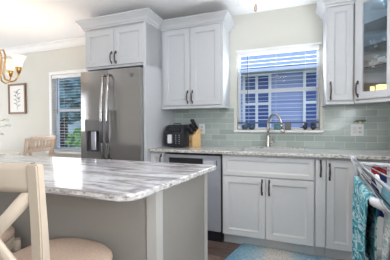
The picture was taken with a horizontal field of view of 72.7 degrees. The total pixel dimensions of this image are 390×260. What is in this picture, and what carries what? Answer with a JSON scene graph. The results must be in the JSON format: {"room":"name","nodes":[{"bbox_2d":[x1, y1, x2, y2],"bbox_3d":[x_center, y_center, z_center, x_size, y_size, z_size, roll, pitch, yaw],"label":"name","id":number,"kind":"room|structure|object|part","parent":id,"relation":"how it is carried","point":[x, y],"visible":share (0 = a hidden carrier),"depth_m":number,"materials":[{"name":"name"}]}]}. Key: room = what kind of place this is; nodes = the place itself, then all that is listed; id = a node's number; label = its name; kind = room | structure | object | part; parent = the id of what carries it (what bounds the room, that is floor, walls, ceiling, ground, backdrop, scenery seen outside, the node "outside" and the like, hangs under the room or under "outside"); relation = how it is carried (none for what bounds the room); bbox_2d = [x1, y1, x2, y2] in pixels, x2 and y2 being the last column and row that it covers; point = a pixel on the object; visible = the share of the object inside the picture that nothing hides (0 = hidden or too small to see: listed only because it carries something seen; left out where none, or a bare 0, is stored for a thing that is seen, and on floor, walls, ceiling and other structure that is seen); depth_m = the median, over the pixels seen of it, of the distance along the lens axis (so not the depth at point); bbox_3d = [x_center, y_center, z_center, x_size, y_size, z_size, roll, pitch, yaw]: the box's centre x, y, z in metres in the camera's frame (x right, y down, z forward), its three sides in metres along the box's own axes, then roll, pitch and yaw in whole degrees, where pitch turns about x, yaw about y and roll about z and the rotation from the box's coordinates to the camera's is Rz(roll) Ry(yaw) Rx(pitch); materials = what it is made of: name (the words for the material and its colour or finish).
{"room":"kitchen","nodes":[
{"label":"kitchen","id":0,"kind":"room"},
{"bbox_2d":[0,0,317,48],"bbox_3d":[-2.409,-1.326,1.197,7.940,0.080,5.888,0,1,21],"label":"ceiling","id":1,"kind":"structure","parent":0,"point":[22,22],"depth_m":2.95,"materials":[{"name":"paint"}]},
{"bbox_2d":[0,49,25,83],"bbox_3d":[-2.190,-0.889,2.844,0.605,0.859,0.623,0,1,21],"label":"chandelier","id":2,"kind":"object","parent":1,"relation":"hanging from","point":[17,61],"visible":1,"depth_m":2.89,"materials":[{"name":"gold metal"}]},
{"bbox_3d":[-2.159,-0.696,2.972,0.019,0.357,0.248,0,1,5],"label":"arm","id":3,"kind":"part","parent":2,"relation":"part of","materials":[{"name":"gold metal"}]},
{"bbox_3d":[-2.150,-0.747,3.086,0.148,0.125,0.148,0,1,21],"label":"lamp shade","id":4,"kind":"part","parent":2,"relation":"part of","materials":[{"name":"white glass"}]},
{"bbox_3d":[-1.927,-0.744,2.894,0.148,0.125,0.148,0,1,21],"label":"lamp shade","id":5,"kind":"part","parent":2,"relation":"part of","materials":[{"name":"white glass"}]},
{"bbox_2d":[236,0,256,11],"bbox_3d":[0.360,-1.049,1.659,1.054,0.516,1.108,0,1,21],"label":"ceiling fan","id":6,"kind":"object","parent":1,"relation":"hanging from","point":[242,3],"visible":1,"depth_m":2.13,"materials":[{"name":"white plastic"}]},
{"bbox_3d":[0.407,-1.024,1.983,0.156,0.027,0.450,0,1,3],"label":"blade","id":7,"kind":"part","parent":6,"relation":"part of","materials":[{"name":"white plastic"}]},
{"bbox_2d":[0,3,389,157],"bbox_3d":[-1.394,-0.123,3.891,7.940,2.440,0.120,0,1,21],"label":"wall","id":8,"kind":"structure","parent":0,"point":[295,25],"depth_m":3.94,"materials":[{"name":"beige paint"}]},
{"bbox_2d":[8,83,26,113],"bbox_3d":[-2.951,-0.516,4.392,0.410,0.500,0.025,0,1,21],"label":"framed picture","id":9,"kind":"object","parent":8,"relation":"attached to","point":[16,92],"visible":1,"depth_m":4.39,"materials":[{"name":"brown wood"}]},
{"bbox_2d":[0,36,85,56],"bbox_3d":[-3.027,-1.294,4.372,4.238,0.101,0.085,0,1,21],"label":"trim","id":10,"kind":"structure","parent":8,"relation":"attached to","point":[77,41],"depth_m":4.09,"materials":[{"name":"white paint"}]},
{"bbox_2d":[46,69,86,154],"bbox_3d":[-1.688,-0.269,3.967,1.325,1.260,0.160,0,1,21],"label":"window","id":11,"kind":"structure","parent":8,"relation":"in","point":[77,70],"depth_m":4.13,"materials":[{"name":"white paint"}]},
{"bbox_3d":[-1.705,0.350,3.927,1.325,0.025,0.049,0,1,21],"label":"sill","id":12,"kind":"part","parent":11,"relation":"part of","materials":[{"name":"white paint"}]},
{"bbox_2d":[52,73,80,150],"bbox_3d":[-1.694,-0.267,3.950,1.113,1.159,0.072,0,1,21],"label":"window blind","id":13,"kind":"object","parent":11,"relation":"attached to","point":[74,75],"visible":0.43,"depth_m":4.04,"materials":[{"name":"white plastic"}]},
{"bbox_3d":[-1.694,-0.819,3.946,1.113,0.055,0.058,0,1,21],"label":"head rail","id":14,"kind":"part","parent":13,"relation":"part of","materials":[{"name":"white plastic"}]},
{"bbox_3d":[-1.689,0.303,3.969,1.105,0.018,0.048,0,1,21],"label":"rail","id":15,"kind":"part","parent":13,"relation":"part of","materials":[{"name":"white plastic"}]},
{"bbox_2d":[160,9,235,108],"bbox_3d":[0.032,-0.742,3.056,0.802,1.000,0.403,0,1,21],"label":"upper cabinet","id":16,"kind":"object","parent":8,"relation":"attached to","point":[195,48],"visible":0.99,"depth_m":2.92,"materials":[{"name":"white paint"}]},
{"bbox_3d":[-0.210,-0.704,3.003,0.330,0.855,0.020,0,1,21],"label":"door","id":17,"kind":"part","parent":16,"relation":"part of","materials":[{"name":"white paint"}]},
{"bbox_3d":[-0.042,-0.251,2.957,0.736,0.024,0.025,0,1,21],"label":"light rail","id":18,"kind":"part","parent":16,"relation":"part of","materials":[{"name":"white paint"}]},
{"bbox_3d":[0.030,-1.191,3.047,0.802,0.102,0.402,0,1,21],"label":"crown","id":19,"kind":"part","parent":16,"relation":"part of","materials":[{"name":"white paint"}]},
{"bbox_3d":[0.111,-0.703,2.881,0.344,0.855,0.020,0,1,21],"label":"door","id":20,"kind":"part","parent":16,"relation":"part of","materials":[{"name":"white paint"}]},
{"bbox_2d":[199,124,204,133],"bbox_3d":[0.085,-0.014,3.254,0.077,0.123,0.010,0,1,21],"label":"wall outlet","id":21,"kind":"object","parent":8,"relation":"attached to","point":[201,126],"visible":0.84,"depth_m":3.25,"materials":[{"name":"white plastic"}]},
{"bbox_2d":[234,42,322,132],"bbox_3d":[0.917,-0.448,2.980,0.945,0.950,0.155,0,1,21],"label":"window","id":22,"kind":"structure","parent":8,"relation":"in","point":[257,129],"depth_m":2.94,"materials":[{"name":"white paint"}]},
{"bbox_2d":[242,124,247,129],"bbox_3d":[0.582,-0.035,3.078,0.072,0.067,0.072,0,1,21],"label":"round vase","id":23,"kind":"object","parent":22,"relation":"on","point":[244,126],"visible":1,"depth_m":3.06,"materials":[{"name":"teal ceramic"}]},
{"bbox_2d":[249,124,254,129],"bbox_3d":[0.656,-0.034,3.050,0.070,0.065,0.070,0,1,21],"label":"round vase","id":24,"kind":"object","parent":22,"relation":"on","point":[251,126],"visible":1,"depth_m":3.03,"materials":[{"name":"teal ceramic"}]},
{"bbox_2d":[274,124,279,129],"bbox_3d":[0.923,-0.035,2.950,0.090,0.068,0.043,0,1,21],"label":"ceramic dish","id":25,"kind":"object","parent":22,"relation":"on","point":[276,126],"visible":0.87,"depth_m":2.94,"materials":[{"name":"green ceramic"}]},
{"bbox_2d":[237,45,319,123],"bbox_3d":[0.909,-0.486,2.959,0.873,0.825,0.072,0,1,21],"label":"window blind","id":26,"kind":"object","parent":22,"relation":"attached to","point":[311,47],"visible":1,"depth_m":2.94,"materials":[{"name":"white plastic"}]},
{"bbox_3d":[0.910,-0.880,2.957,0.873,0.038,0.058,0,1,21],"label":"head rail","id":27,"kind":"part","parent":26,"relation":"part of","materials":[{"name":"white plastic"}]},
{"bbox_3d":[0.914,-0.083,2.974,0.865,0.018,0.048,0,1,21],"label":"rail","id":28,"kind":"part","parent":26,"relation":"part of","materials":[{"name":"plastic"}]},
{"bbox_3d":[0.909,0.013,2.961,0.945,0.028,0.095,0,1,21],"label":"sill","id":29,"kind":"part","parent":22,"relation":"part of","materials":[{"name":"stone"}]},
{"bbox_3d":[0.900,-0.911,2.933,0.909,0.022,0.015,0,1,21],"label":"head casing","id":30,"kind":"part","parent":22,"relation":"part of","materials":[{"name":"white paint"}]},
{"bbox_2d":[285,123,290,129],"bbox_3d":[1.023,-0.039,2.917,0.068,0.075,0.040,0,1,21],"label":"tin box","id":31,"kind":"object","parent":22,"relation":"on","point":[287,125],"visible":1,"depth_m":2.90,"materials":[{"name":"grey metal"}]},
{"bbox_2d":[300,122,307,129],"bbox_3d":[1.169,-0.041,2.855,0.093,0.081,0.036,0,1,21],"label":"bird figurine","id":32,"kind":"object","parent":22,"relation":"on","point":[305,126],"visible":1,"depth_m":2.84,"materials":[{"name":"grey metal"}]},
{"bbox_2d":[310,122,318,129],"bbox_3d":[1.272,-0.041,2.816,0.093,0.081,0.036,0,1,21],"label":"bird figurine","id":33,"kind":"object","parent":22,"relation":"on","point":[312,126],"visible":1,"depth_m":2.81,"materials":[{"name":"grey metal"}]},
{"bbox_2d":[174,104,389,149],"bbox_3d":[0.944,-0.034,2.939,2.591,0.444,0.008,0,1,21],"label":"backsplash","id":34,"kind":"structure","parent":8,"relation":"attached to","point":[338,119],"depth_m":2.78,"materials":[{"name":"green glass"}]},
{"bbox_2d":[316,0,354,106],"bbox_3d":[1.342,-0.738,2.561,0.298,1.000,0.403,0,1,21],"label":"upper cabinet","id":35,"kind":"object","parent":8,"relation":"attached to","point":[337,16],"visible":1,"depth_m":2.43,"materials":[{"name":"white paint"}]},
{"bbox_3d":[1.246,-0.362,2.430,0.016,0.171,0.042,0,1,21],"label":"handle","id":36,"kind":"part","parent":35,"relation":"part of","materials":[{"name":"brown metal"}]},
{"bbox_3d":[1.339,-1.187,2.552,0.298,0.102,0.402,0,1,21],"label":"crown","id":37,"kind":"part","parent":35,"relation":"part of","materials":[{"name":"white paint"}]},
{"bbox_3d":[1.328,-0.248,2.439,0.234,0.024,0.025,0,1,21],"label":"light rail","id":38,"kind":"part","parent":35,"relation":"part of","materials":[{"name":"white paint"}]},
{"bbox_3d":[1.328,-0.700,2.421,0.200,0.855,0.020,0,1,21],"label":"door","id":39,"kind":"part","parent":35,"relation":"part of","materials":[{"name":"white paint"}]},
{"bbox_2d":[351,124,363,135],"bbox_3d":[1.634,0.002,2.668,0.115,0.120,0.010,0,1,21],"label":"wall outlet","id":40,"kind":"object","parent":8,"relation":"attached to","point":[356,129],"visible":1,"depth_m":2.67,"materials":[{"name":"white plastic"}]},
{"bbox_2d":[354,0,389,103],"bbox_3d":[1.714,-0.735,2.289,0.688,1.000,0.645,0,1,21],"label":"upper cabinet","id":41,"kind":"object","parent":8,"relation":"attached to","point":[371,18],"visible":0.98,"depth_m":2.36,"materials":[{"name":"white paint"}]},
{"bbox_3d":[1.511,-0.710,2.218,0.020,0.908,0.345,-1,1,-24],"label":"frame","id":42,"kind":"part","parent":41,"relation":"part of","materials":[{"name":"white paint"}]},
{"bbox_3d":[1.422,-0.361,2.329,0.042,0.151,0.016,-1,1,-24],"label":"handle","id":43,"kind":"part","parent":41,"relation":"part of","materials":[{"name":"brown metal"}]},
{"bbox_3d":[1.517,-0.244,2.229,0.024,0.024,0.345,-1,1,-24],"label":"light rail","id":44,"kind":"part","parent":41,"relation":"part of","materials":[{"name":"white paint"}]},
{"bbox_2d":[369,60,377,67],"bbox_3d":[1.563,-0.579,2.325,0.066,0.060,0.070,0,1,-4],"label":"ornament","id":45,"kind":"object","parent":41,"relation":"on","point":[372,62],"visible":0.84,"depth_m":2.31,"materials":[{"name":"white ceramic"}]},
{"bbox_2d":[369,39,381,46],"bbox_3d":[1.591,-0.762,2.335,0.091,0.065,0.082,0,1,21],"label":"ornament","id":46,"kind":"object","parent":41,"relation":"on","point":[370,41],"visible":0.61,"depth_m":2.31,"materials":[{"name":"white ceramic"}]},
{"bbox_2d":[364,16,386,34],"bbox_3d":[1.754,-0.933,2.322,0.587,0.008,0.494,0,1,21],"label":"shelf","id":47,"kind":"object","parent":41,"relation":"attached to","point":[379,26],"depth_m":2.43,"materials":[{"name":"clear glass"}]},
{"bbox_2d":[364,40,386,54],"bbox_3d":[1.755,-0.734,2.326,0.587,0.008,0.494,0,1,21],"label":"shelf","id":48,"kind":"object","parent":41,"relation":"attached to","point":[381,49],"depth_m":2.43,"materials":[{"name":"clear glass"}]},
{"bbox_2d":[364,62,386,72],"bbox_3d":[1.756,-0.553,2.330,0.587,0.008,0.494,0,1,21],"label":"shelf","id":49,"kind":"object","parent":41,"relation":"attached to","point":[379,68],"depth_m":2.41,"materials":[{"name":"clear glass"}]},
{"bbox_2d":[375,54,386,62],"bbox_3d":[1.628,-0.603,2.258,0.196,0.093,0.060,0,1,21],"label":"bird figurine","id":50,"kind":"object","parent":41,"relation":"on","point":[383,58],"visible":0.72,"depth_m":2.26,"materials":[{"name":"white ceramic"}]},
{"bbox_2d":[376,84,385,89],"bbox_3d":[1.599,-0.332,2.275,0.074,0.111,0.074,0,1,21],"label":"votive candle","id":51,"kind":"object","parent":41,"relation":"in","point":[380,86],"visible":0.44,"depth_m":2.25,"materials":[{"name":"yellow wax"}]},
{"bbox_2d":[208,232,340,259],"bbox_3d":[-2.397,1.184,1.247,7.940,0.060,5.888,0,1,21],"label":"floor","id":52,"kind":"structure","parent":0,"point":[222,250],"depth_m":2.48,"materials":[{"name":"brown wood"}]},
{"bbox_2d":[0,151,19,154],"bbox_3d":[-3.187,0.728,3.734,1.334,0.760,1.160,0,1,21],"label":"dining table","id":53,"kind":"object","parent":52,"relation":"on","point":[1,152],"visible":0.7,"depth_m":4.01,"materials":[{"name":"beige wood"}]},
{"bbox_2d":[0,118,11,134],"bbox_3d":[-2.875,0.089,3.677,0.603,0.516,0.534,0,1,21],"label":"flowers","id":54,"kind":"object","parent":53,"relation":"on","point":[2,119],"visible":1,"depth_m":3.74,"materials":[{"name":"white plant"}]},
{"bbox_2d":[0,226,20,252],"bbox_3d":[-1.147,0.619,1.267,0.443,1.059,0.445,0,1,15],"label":"counter stool","id":55,"kind":"object","parent":52,"relation":"on","point":[8,237],"visible":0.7,"depth_m":1.35,"materials":[{"name":"beige paint"}]},
{"bbox_2d":[0,226,14,242],"bbox_3d":[-1.145,0.527,1.273,0.428,0.059,0.428,0,1,15],"label":"cushion","id":56,"kind":"object","parent":55,"relation":"on","point":[8,236],"depth_m":1.33,"materials":[{"name":"beige fabric"}]},
{"bbox_3d":[-1.145,0.585,1.274,0.424,0.055,0.424,0,1,15],"label":"seat frame","id":57,"kind":"part","parent":55,"relation":"part of","materials":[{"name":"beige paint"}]},
{"bbox_3d":[-0.932,0.859,1.402,0.064,0.572,0.042,-1,1,-30],"label":"leg","id":58,"kind":"part","parent":55,"relation":"part of","materials":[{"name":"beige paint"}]},
{"bbox_2d":[23,137,55,156],"bbox_3d":[-2.141,0.603,3.337,0.559,1.019,0.509,0,1,10],"label":"dining chair","id":59,"kind":"object","parent":52,"relation":"on","point":[49,146],"visible":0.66,"depth_m":3.25,"materials":[{"name":"brown wood"}]},
{"bbox_3d":[-1.991,0.608,3.096,0.150,1.016,0.043,1,1,37],"label":"post","id":60,"kind":"part","parent":59,"relation":"part of","materials":[{"name":"brown wood"}]},
{"bbox_3d":[-1.929,0.246,3.293,0.052,0.036,0.430,0,1,10],"label":"rail","id":61,"kind":"part","parent":59,"relation":"part of","materials":[{"name":"brown wood"}]},
{"bbox_3d":[-1.894,0.111,3.285,0.052,0.036,0.490,0,1,10],"label":"crest rail","id":62,"kind":"part","parent":59,"relation":"part of","materials":[{"name":"brown wood"}]},
{"bbox_3d":[-1.919,0.599,3.515,0.150,1.016,0.043,-1,1,-18],"label":"post","id":63,"kind":"part","parent":59,"relation":"part of","materials":[{"name":"brown wood"}]},
{"bbox_2d":[29,135,56,156],"bbox_3d":[-2.404,0.593,3.885,0.559,1.019,0.509,0,1,11],"label":"dining chair","id":64,"kind":"object","parent":52,"relation":"on","point":[31,142],"visible":0.12,"depth_m":3.72,"materials":[{"name":"brown wood"}]},
{"bbox_3d":[-2.158,0.101,3.828,0.052,0.036,0.490,0,1,11],"label":"crest rail","id":65,"kind":"part","parent":64,"relation":"part of","materials":[{"name":"brown wood"}]},
{"bbox_2d":[0,163,112,259],"bbox_3d":[-0.570,0.621,1.038,0.443,1.059,0.445,0,1,21],"label":"counter stool","id":66,"kind":"object","parent":52,"relation":"on","point":[27,179],"visible":1,"depth_m":0.79,"materials":[{"name":"beige paint"}]},
{"bbox_3d":[-0.646,0.141,0.837,0.364,0.092,0.034,0,1,21],"label":"crest rail","id":67,"kind":"part","parent":66,"relation":"part of","materials":[{"name":"beige paint"}]},
{"bbox_3d":[-0.466,0.625,0.802,0.079,1.056,0.072,0,1,21],"label":"post","id":68,"kind":"part","parent":66,"relation":"part of","materials":[{"name":"beige paint"}]},
{"bbox_2d":[12,238,112,259],"bbox_3d":[-0.567,0.529,1.044,0.428,0.059,0.428,0,1,21],"label":"cushion","id":69,"kind":"object","parent":66,"relation":"on","point":[60,248],"depth_m":1.10,"materials":[{"name":"beige fabric"}]},
{"bbox_2d":[0,173,207,259],"bbox_3d":[-1.465,0.693,1.953,3.082,0.886,0.588,0,1,21],"label":"kitchen island","id":70,"kind":"object","parent":52,"relation":"on","point":[171,223],"visible":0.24,"depth_m":1.29,"materials":[{"name":"grey paint"}]},
{"bbox_2d":[0,154,215,200],"bbox_3d":[-1.484,0.237,1.855,3.174,0.028,0.794,0,1,21],"label":"island countertop","id":71,"kind":"structure","parent":70,"relation":"on","point":[105,179],"depth_m":1.35,"materials":[{"name":"stone"}]},
{"bbox_3d":[-0.176,0.702,1.178,0.053,0.886,0.050,0,1,21],"label":"corner trim","id":72,"kind":"part","parent":70,"relation":"part of","materials":[{"name":"paint"}]},
{"bbox_3d":[0.067,0.691,1.667,0.014,0.886,0.038,0,1,21],"label":"corner trim","id":73,"kind":"part","parent":70,"relation":"part of","materials":[{"name":"paint"}]},
{"bbox_2d":[81,67,143,160],"bbox_3d":[-0.816,0.218,3.144,0.775,1.742,0.782,0,1,21],"label":"refrigerator","id":74,"kind":"object","parent":52,"relation":"on","point":[112,107],"visible":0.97,"depth_m":2.81,"materials":[{"name":"grey metal"}]},
{"bbox_3d":[-1.120,-0.051,2.940,0.207,0.130,0.062,0,1,21],"label":"control panel","id":75,"kind":"part","parent":74,"relation":"part of","materials":[{"name":"grey plastic"}]},
{"bbox_3d":[-1.104,-0.119,2.949,0.372,1.059,0.070,0,1,21],"label":"door","id":76,"kind":"part","parent":74,"relation":"part of","materials":[{"name":"silver metal"}]},
{"bbox_3d":[-0.986,-0.134,2.830,0.028,0.929,0.084,0,1,21],"label":"handle","id":77,"kind":"part","parent":74,"relation":"part of","materials":[{"name":"metal"}]},
{"bbox_3d":[-0.919,-0.134,2.805,0.028,0.929,0.084,0,1,21],"label":"handle","id":78,"kind":"part","parent":74,"relation":"part of","materials":[{"name":"metal"}]},
{"bbox_3d":[-0.740,-0.118,2.812,0.399,1.059,0.070,0,1,21],"label":"door","id":79,"kind":"part","parent":74,"relation":"part of","materials":[{"name":"silver metal"}]},
{"bbox_2d":[75,7,173,161],"bbox_3d":[-0.777,-0.067,3.197,0.944,2.348,0.740,0,1,21],"label":"tall cabinet","id":80,"kind":"object","parent":52,"relation":"on","point":[133,38],"visible":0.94,"depth_m":2.88,"materials":[{"name":"white paint"}]},
{"bbox_3d":[-1.062,-0.910,2.963,0.382,0.397,0.020,0,1,21],"label":"door","id":81,"kind":"part","parent":80,"relation":"part of","materials":[{"name":"white paint"}]},
{"bbox_3d":[-0.783,-1.189,3.174,0.944,0.102,0.739,0,1,21],"label":"crown","id":82,"kind":"part","parent":80,"relation":"part of","materials":[{"name":"white paint"}]},
{"bbox_3d":[-0.704,-0.909,2.828,0.372,0.397,0.020,0,1,21],"label":"door","id":83,"kind":"part","parent":80,"relation":"part of","materials":[{"name":"white paint"}]},
{"bbox_3d":[-0.405,-0.042,3.089,0.030,2.300,0.680,0,1,21],"label":"panel","id":84,"kind":"part","parent":80,"relation":"part of","materials":[{"name":"white paint"}]},
{"bbox_2d":[150,152,167,161],"bbox_3d":[-0.304,0.665,3.082,0.162,0.884,0.645,0,1,21],"label":"base cabinet","id":85,"kind":"object","parent":52,"relation":"on","point":[154,156],"visible":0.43,"depth_m":2.82,"materials":[{"name":"white paint"}]},
{"bbox_2d":[164,152,222,241],"bbox_3d":[0.069,0.674,2.956,0.615,0.868,0.606,0,1,21],"label":"dishwasher","id":86,"kind":"object","parent":52,"relation":"on","point":[214,178],"visible":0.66,"depth_m":2.60,"materials":[{"name":"metal"}]},
{"bbox_3d":[-0.091,0.330,2.715,0.380,0.097,0.008,0,1,21],"label":"pocket handle","id":87,"kind":"part","parent":86,"relation":"part of","materials":[{"name":"grey metal"}]},
{"bbox_3d":[-0.034,0.314,2.681,0.609,0.124,0.029,0,1,21],"label":"control panel","id":88,"kind":"part","parent":86,"relation":"part of","materials":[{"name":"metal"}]},
{"bbox_3d":[-0.033,0.687,2.688,0.609,0.615,0.029,0,1,21],"label":"door","id":89,"kind":"part","parent":86,"relation":"part of","materials":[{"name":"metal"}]},
{"bbox_2d":[222,154,314,254],"bbox_3d":[0.745,0.668,2.686,0.822,0.884,0.645,0,1,21],"label":"base cabinet","id":90,"kind":"object","parent":52,"relation":"on","point":[268,201],"visible":0.98,"depth_m":2.42,"materials":[{"name":"white paint"}]},
{"bbox_3d":[0.460,0.722,2.502,0.398,0.562,0.020,0,1,21],"label":"door","id":91,"kind":"part","parent":90,"relation":"part of","materials":[{"name":"white paint"}]},
{"bbox_3d":[0.648,0.341,2.423,0.804,0.182,0.020,0,1,21],"label":"drawer","id":92,"kind":"part","parent":90,"relation":"part of","materials":[{"name":"white paint"}]},
{"bbox_2d":[148,145,389,159],"bbox_3d":[0.828,0.211,2.641,2.592,0.028,0.640,0,1,21],"label":"countertop","id":93,"kind":"structure","parent":90,"relation":"on","point":[371,154],"depth_m":2.45,"materials":[{"name":"stone"}]},
{"bbox_2d":[165,123,190,146],"bbox_3d":[-0.197,0.055,3.035,0.220,0.264,0.305,0,1,21],"label":"air fryer","id":94,"kind":"object","parent":93,"relation":"on","point":[175,135],"visible":0.96,"depth_m":2.93,"materials":[{"name":"black plastic"}]},
{"bbox_3d":[-0.237,-0.012,2.930,0.180,0.052,0.022,0,1,21],"label":"control panel","id":95,"kind":"part","parent":94,"relation":"part of","materials":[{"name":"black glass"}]},
{"bbox_2d":[165,133,181,145],"bbox_3d":[-0.242,0.101,2.916,0.210,0.140,0.049,0,1,21],"label":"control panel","id":96,"kind":"object","parent":94,"relation":"on","point":[171,139],"depth_m":2.91,"materials":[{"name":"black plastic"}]},
{"bbox_2d":[189,129,200,146],"bbox_3d":[-0.001,0.088,3.038,0.122,0.209,0.072,-1,1,-35],"label":"knife block","id":97,"kind":"object","parent":93,"relation":"on","point":[194,139],"visible":0.94,"depth_m":3.01,"materials":[{"name":"brown wood"}]},
{"bbox_2d":[237,147,306,152],"bbox_3d":[0.754,0.302,2.605,0.626,0.240,0.319,0,1,21],"label":"sink","id":98,"kind":"object","parent":93,"relation":"in","point":[265,149],"visible":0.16,"depth_m":2.73,"materials":[{"name":"metal"}]},
{"bbox_2d":[266,113,284,146],"bbox_3d":[0.847,0.009,2.791,0.069,0.369,0.272,-1,1,-29],"label":"faucet","id":99,"kind":"object","parent":93,"relation":"on","point":[269,142],"visible":0.89,"depth_m":2.84,"materials":[{"name":"silver metal"}]},
{"bbox_3d":[0.838,-0.056,2.789,0.028,0.240,0.227,-1,1,-25],"label":"spout","id":100,"kind":"part","parent":99,"relation":"part of","materials":[{"name":"silver metal"}]},
{"bbox_3d":[0.668,0.527,2.389,0.016,0.151,0.042,0,1,21],"label":"handle","id":101,"kind":"part","parent":90,"relation":"part of","materials":[{"name":"brown metal"}]},
{"bbox_3d":[0.839,0.724,2.359,0.400,0.562,0.020,0,1,21],"label":"door","id":102,"kind":"part","parent":90,"relation":"part of","materials":[{"name":"white paint"}]},
{"bbox_2d":[225,243,338,259],"bbox_3d":[0.880,1.118,1.996,1.509,0.010,0.784,0,1,24],"label":"rug","id":103,"kind":"object","parent":52,"relation":"on","point":[244,251],"visible":1,"depth_m":2.35,"materials":[{"name":"blue fabric"}]},
{"bbox_2d":[314,158,325,256],"bbox_3d":[1.171,0.670,2.525,0.084,0.884,0.645,0,1,21],"label":"base cabinet","id":104,"kind":"object","parent":52,"relation":"on","point":[320,163],"visible":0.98,"depth_m":2.26,"materials":[{"name":"white paint"}]},
{"bbox_3d":[1.063,0.328,2.236,0.016,0.151,0.042,0,1,21],"label":"handle","id":105,"kind":"part","parent":104,"relation":"part of","materials":[{"name":"brown metal"}]},
{"bbox_2d":[325,158,354,259],"bbox_3d":[1.316,0.670,2.470,0.222,0.884,0.645,0,1,21],"label":"base cabinet","id":106,"kind":"object","parent":52,"relation":"on","point":[340,175],"visible":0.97,"depth_m":2.22,"materials":[{"name":"white paint"}]},
{"bbox_3d":[1.126,0.353,2.212,0.016,0.151,0.042,0,1,21],"label":"handle","id":107,"kind":"part","parent":106,"relation":"part of","materials":[{"name":"brown metal"}]},
{"bbox_2d":[350,156,389,212],"bbox_3d":[1.097,0.642,1.247,0.558,0.993,1.449,0,1,27],"label":"drying rack","id":108,"kind":"object","parent":52,"relation":"on","point":[376,202],"visible":0.91,"depth_m":1.34,"materials":[{"name":"silver metal"}]},
{"bbox_2d":[352,176,377,259],"bbox_3d":[1.023,0.706,1.614,0.084,0.796,0.845,0,1,28],"label":"towel","id":109,"kind":"object","parent":108,"relation":"hanging from","point":[364,215],"visible":1,"depth_m":1.45,"materials":[{"name":"teal fabric"}]},
{"bbox_3d":[1.251,0.697,1.574,0.390,0.868,0.717,0,1,21],"label":"leg","id":110,"kind":"part","parent":108,"relation":"part of","materials":[{"name":"white plastic"}]},
{"bbox_3d":[0.859,0.191,1.347,0.012,0.080,1.429,0,1,27],"label":"rail","id":111,"kind":"part","parent":108,"relation":"part of","materials":[{"name":"silver metal"}]},
{"bbox_3d":[1.151,0.660,1.450,0.943,0.949,0.020,-1,1,-39],"label":"leg","id":112,"kind":"part","parent":108,"relation":"part of","materials":[{"name":"white plastic"}]},
{"bbox_2d":[371,166,386,217],"bbox_3d":[1.286,0.431,1.849,0.094,0.348,0.040,0,1,21],"label":"striped garment","id":113,"kind":"object","parent":108,"relation":"hanging from","point":[383,178],"visible":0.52,"depth_m":1.84,"materials":[{"name":"fabric"}]},
{"bbox_3d":[1.285,0.284,1.846,0.094,0.054,0.039,0,1,21],"label":"red panel","id":114,"kind":"part","parent":113,"relation":"part of","materials":[{"name":"red fabric"}]},
{"bbox_2d":[379,183,389,209],"bbox_3d":[0.821,0.288,1.113,0.050,0.105,0.256,0,1,27],"label":"folded cloth","id":115,"kind":"object","parent":108,"relation":"on","point":[384,191],"visible":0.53,"depth_m":1.10,"materials":[{"name":"teal fabric"}]},
{"bbox_2d":[382,212,389,259],"bbox_3d":[0.849,0.650,1.156,0.054,0.620,0.178,0,1,29],"label":"towel","id":116,"kind":"object","parent":108,"relation":"hanging from","point":[386,228],"visible":0.96,"depth_m":1.14,"materials":[{"name":"white fabric"}]},
{"bbox_2d":[357,159,389,259],"bbox_3d":[1.739,0.671,2.331,0.664,0.884,0.606,0,1,21],"label":"base cabinet","id":117,"kind":"object","parent":52,"relation":"on","point":[380,223],"visible":0.03,"depth_m":2.12,"materials":[{"name":"white paint"}]},
{"label":"outside","id":118,"kind":"structure","parent":0,"visible":0},
{"bbox_3d":[2.381,1.263,14.786,26.000,0.200,22.712,0,1,21],"label":"ground","id":119,"kind":"structure","parent":118,"visible":0},
{"bbox_2d":[59,77,80,147],"bbox_3d":[-5.571,-1.029,11.037,3.257,4.620,3.241,0,1,21],"label":"tree","id":120,"kind":"object","parent":119,"relation":"on","point":[75,104],"visible":0.18,"depth_m":10.42,"materials":[{"name":"blue plant"}]},
{"bbox_2d":[64,127,80,148],"bbox_3d":[-2.736,0.600,6.850,1.138,1.508,1.155,-1,2,-42],"label":"shrub","id":121,"kind":"object","parent":119,"relation":"on","point":[72,140],"visible":0.16,"depth_m":6.45,"materials":[{"name":"green plant"}]},
{"bbox_2d":[68,120,80,139],"bbox_3d":[-5.477,0.392,12.682,6.785,1.700,0.030,0,1,21],"label":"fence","id":122,"kind":"object","parent":119,"relation":"on","point":[76,124],"visible":0.02,"depth_m":12.78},
{"bbox_2d":[241,50,316,126],"bbox_3d":[2.483,-0.608,7.977,8.000,3.790,5.300,0,1,21],"label":"neighbouring house","id":123,"kind":"structure","parent":119,"relation":"on","point":[308,110],"depth_m":6.04,"materials":[{"name":"blue"}]},
{"bbox_3d":[1.462,-0.614,6.264,0.540,1.300,0.015,0,1,21],"label":"pane","id":124,"kind":"part","parent":123,"relation":"part of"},
{"bbox_3d":[2.781,-0.610,5.766,0.680,1.300,0.015,0,1,21],"label":"pane","id":125,"kind":"part","parent":123,"relation":"part of","materials":[{"name":"blue glass"}]}
]}

